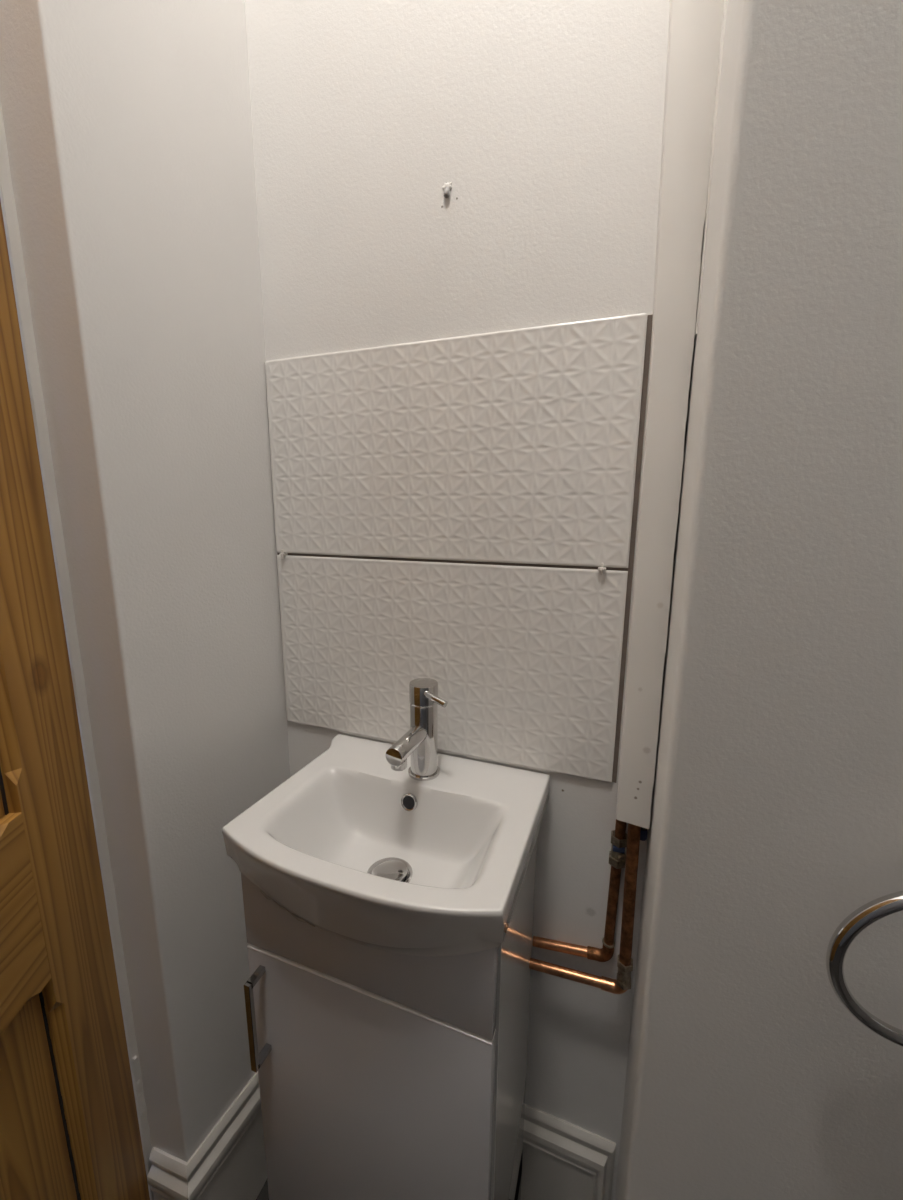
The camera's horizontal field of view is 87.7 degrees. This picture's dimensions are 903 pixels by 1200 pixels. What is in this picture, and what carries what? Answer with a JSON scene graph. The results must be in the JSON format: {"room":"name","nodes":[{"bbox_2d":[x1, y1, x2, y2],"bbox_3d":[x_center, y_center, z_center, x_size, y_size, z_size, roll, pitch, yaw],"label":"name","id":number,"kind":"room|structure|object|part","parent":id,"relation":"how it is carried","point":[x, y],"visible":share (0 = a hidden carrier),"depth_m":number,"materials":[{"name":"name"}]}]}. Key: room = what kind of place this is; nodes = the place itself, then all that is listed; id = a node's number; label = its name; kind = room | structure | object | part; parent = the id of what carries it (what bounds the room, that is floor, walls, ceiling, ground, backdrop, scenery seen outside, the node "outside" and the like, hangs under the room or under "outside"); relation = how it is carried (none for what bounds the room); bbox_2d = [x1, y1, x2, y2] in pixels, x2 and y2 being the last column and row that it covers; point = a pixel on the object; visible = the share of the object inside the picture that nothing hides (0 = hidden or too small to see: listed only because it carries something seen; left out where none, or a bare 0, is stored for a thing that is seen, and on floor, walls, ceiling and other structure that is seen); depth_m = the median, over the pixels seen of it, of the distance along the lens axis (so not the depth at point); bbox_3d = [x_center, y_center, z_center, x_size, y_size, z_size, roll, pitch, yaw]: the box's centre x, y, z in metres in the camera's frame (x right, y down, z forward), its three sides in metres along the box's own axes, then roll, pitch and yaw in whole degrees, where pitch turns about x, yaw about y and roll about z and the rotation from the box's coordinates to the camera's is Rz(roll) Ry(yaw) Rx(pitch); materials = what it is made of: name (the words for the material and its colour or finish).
{"room":"bathroom","nodes":[
{"label":"bathroom","id":0,"kind":"room"},
{"bbox_2d":[0,0,289,1161],"bbox_3d":[-0.437,-0.397,0.690,0.164,3.160,0.310,4,11,20],"label":"wall","id":1,"kind":"structure","parent":0,"point":[128,123],"depth_m":0.66,"materials":[{"name":"paint"}]},
{"bbox_2d":[0,102,153,1199],"bbox_3d":[-0.535,0.149,0.653,0.075,2.100,0.014,4,11,20],"label":"door frame","id":2,"kind":"structure","parent":1,"relation":"attached to","point":[9,213],"depth_m":0.61,"materials":[{"name":"paint"}]},
{"bbox_2d":[130,1054,144,1116],"bbox_3d":[-0.507,0.788,0.761,0.008,0.129,0.013,4,11,20],"label":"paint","id":3,"kind":"structure","parent":1,"relation":"attached to","point":[140,1098],"depth_m":0.76,"materials":[{"name":"paint"}]},
{"bbox_2d":[147,1071,266,1199],"bbox_3d":[-0.408,1.023,0.927,0.093,0.283,0.318,4,11,20],"label":"baseboard","id":4,"kind":"structure","parent":1,"relation":"attached to","point":[230,1162],"depth_m":0.83,"materials":[{"name":"paint"}]},
{"bbox_2d":[256,1180,268,1199],"bbox_3d":[-0.556,1.327,0.338,3.300,0.100,2.200,4,11,20],"label":"floor","id":5,"kind":"structure","parent":0,"point":[264,1193],"depth_m":0.92,"materials":[{"name":"tile"}]},
{"bbox_2d":[241,838,536,1199],"bbox_3d":[-0.082,0.761,0.754,0.357,0.866,0.287,4,11,20],"label":"vanity cabinet","id":6,"kind":"object","parent":5,"relation":"on","point":[383,1075],"visible":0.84,"depth_m":0.62,"materials":[{"name":"white wood"}]},
{"bbox_3d":[-0.268,0.580,0.651,0.010,0.142,0.031,4,11,20],"label":"handle","id":7,"kind":"part","parent":6,"relation":"part of","materials":[{"name":"silver metal"}]},
{"bbox_3d":[-0.119,0.820,0.667,0.354,0.661,0.018,4,11,20],"label":"door","id":8,"kind":"part","parent":6,"relation":"part of","materials":[{"name":"white laminate"}]},
{"bbox_2d":[222,734,549,955],"bbox_3d":[-0.082,0.348,0.680,0.394,0.116,0.314,4,11,20],"label":"basin","id":9,"kind":"object","parent":6,"relation":"in","point":[358,849],"visible":0.94,"depth_m":0.66,"materials":[{"name":"ceramic"}]},
{"bbox_2d":[386,678,447,780],"bbox_3d":[-0.045,0.209,0.700,0.075,0.151,0.126,4,11,20],"label":"mixer tap","id":10,"kind":"object","parent":9,"relation":"on","point":[420,742],"visible":1,"depth_m":0.71,"materials":[{"name":"silver metal"}]},
{"bbox_3d":[-0.063,0.210,0.688,0.027,0.029,0.090,5,11,21],"label":"spout","id":11,"kind":"part","parent":10,"relation":"part of","materials":[{"name":"silver metal"}]},
{"bbox_3d":[-0.025,0.146,0.696,0.043,0.017,0.012,10,14,40],"label":"lever","id":12,"kind":"part","parent":10,"relation":"part of","materials":[{"name":"silver metal"}]},
{"bbox_3d":[0.087,0.768,0.720,0.016,0.866,0.235,4,11,20],"label":"panel","id":13,"kind":"part","parent":6,"relation":"part of","materials":[{"name":"white laminate"}]},
{"bbox_2d":[245,0,669,1199],"bbox_3d":[0.039,-0.404,0.745,1.100,3.160,0.144,4,11,20],"label":"wall","id":14,"kind":"structure","parent":0,"point":[544,119],"depth_m":0.67,"materials":[{"name":"paint"}]},
{"bbox_2d":[442,182,451,197],"bbox_3d":[-0.007,-0.569,0.651,0.015,0.020,0.010,4,11,20],"label":"plug","id":15,"kind":"object","parent":14,"relation":"attached to","point":[447,186],"visible":1,"depth_m":0.65,"materials":[{"name":"paint"}]},
{"bbox_2d":[277,554,632,782],"bbox_3d":[-0.035,0.097,0.785,0.608,0.326,0.006,4,11,20],"label":"wall tile","id":16,"kind":"structure","parent":14,"relation":"attached to","point":[528,662],"depth_m":0.76,"materials":[{"name":"tile"}]},
{"bbox_2d":[279,550,287,558],"bbox_3d":[-0.303,-0.083,0.846,0.011,0.016,0.013,4,11,20],"label":"spacer","id":17,"kind":"object","parent":16,"relation":"attached to","point":[281,554],"visible":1,"depth_m":0.84,"materials":[{"name":"white plastic"}]},
{"bbox_2d":[598,563,605,573],"bbox_3d":[0.212,-0.044,0.661,0.011,0.016,0.013,4,11,20],"label":"spacer","id":18,"kind":"object","parent":16,"relation":"attached to","point":[601,568],"visible":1,"depth_m":0.66,"materials":[{"name":"white plastic"}]},
{"bbox_2d":[265,313,652,569],"bbox_3d":[-0.032,-0.223,0.724,0.608,0.326,0.006,4,11,20],"label":"wall tile","id":19,"kind":"structure","parent":14,"relation":"attached to","point":[524,446],"depth_m":0.70,"materials":[{"name":"tile"}]},
{"bbox_2d":[521,1104,615,1199],"bbox_3d":[-0.011,1.047,0.946,0.632,0.233,0.018,4,11,20],"label":"baseboard","id":20,"kind":"structure","parent":14,"relation":"attached to","point":[562,1160],"depth_m":0.86,"materials":[{"name":"paint"}]},
{"bbox_2d":[532,819,626,961],"bbox_3d":[0.204,0.415,0.747,0.137,0.367,0.029,4,11,20],"label":"copper pipe","id":21,"kind":"object","parent":14,"relation":"attached to","point":[617,856],"visible":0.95,"depth_m":0.74,"materials":[{"name":"orange metal"}]},
{"bbox_2d":[616,0,723,828],"bbox_3d":[0.253,-0.805,0.483,0.084,2.272,0.056,4,11,20],"label":"cover","id":22,"kind":"object","parent":14,"relation":"attached to","point":[694,35],"visible":1,"depth_m":0.55,"materials":[{"name":"paint"}]},
{"bbox_3d":[0.239,-0.815,0.493,0.048,2.255,0.044,4,11,20],"label":"panel","id":23,"kind":"part","parent":22,"relation":"part of","materials":[{"name":"paint"}]},
{"bbox_2d":[615,0,902,1199],"bbox_3d":[0.697,-0.317,0.305,0.955,3.160,0.265,4,11,20],"label":"wall","id":24,"kind":"structure","parent":0,"point":[776,816],"depth_m":0.40,"materials":[{"name":"paint"}]},
{"bbox_2d":[529,823,640,993],"bbox_3d":[0.205,0.428,0.721,0.156,0.384,0.026,4,11,20],"label":"copper pipe","id":25,"kind":"object","parent":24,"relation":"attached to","point":[620,985],"visible":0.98,"depth_m":0.71,"materials":[{"name":"orange metal"}]},
{"bbox_2d":[640,827,647,840],"bbox_3d":[0.286,0.249,0.685,0.016,0.218,0.016,4,11,20],"label":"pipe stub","id":26,"kind":"object","parent":24,"relation":"attached to","point":[643,834],"visible":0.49,"depth_m":0.70,"materials":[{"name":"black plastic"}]},
{"bbox_2d":[694,0,727,338],"bbox_3d":[0.282,-1.109,0.389,0.008,1.640,0.018,4,11,20],"label":"trim","id":27,"kind":"structure","parent":24,"relation":"attached to","point":[725,1],"depth_m":0.50,"materials":[{"name":"paint"}]},
{"bbox_2d":[826,891,902,1046],"bbox_3d":[0.390,0.280,0.376,0.163,0.177,0.056,3,11,15],"label":"towel ring","id":28,"kind":"object","parent":24,"relation":"attached to","point":[879,908],"visible":1,"depth_m":0.38,"materials":[{"name":"silver metal"}]},
{"bbox_3d":[-0.753,-0.300,0.163,0.100,3.160,1.700,4,11,20],"label":"doorway","id":29,"kind":"structure","parent":0,"visible":0},
{"bbox_2d":[0,200,149,1199],"bbox_3d":[-0.486,0.255,0.286,0.036,2.012,0.720,-1,11,-6],"label":"door","id":30,"kind":"structure","parent":29,"relation":"attached to","point":[69,1124],"depth_m":0.57,"materials":[{"name":"brown wood"}]},
{"bbox_3d":[-0.499,-0.195,0.351,0.010,0.932,0.197,-1,11,-6],"label":"panel","id":31,"kind":"part","parent":30,"relation":"part of","materials":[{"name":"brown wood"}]},
{"bbox_3d":[-0.487,0.402,0.314,0.036,0.228,0.500,-1,11,-6],"label":"rail","id":32,"kind":"part","parent":30,"relation":"part of","materials":[{"name":"brown wood"}]},
{"bbox_3d":[-0.505,0.744,0.528,0.010,0.522,0.197,-1,11,-6],"label":"panel","id":33,"kind":"part","parent":30,"relation":"part of","materials":[{"name":"brown wood"}]}
]}

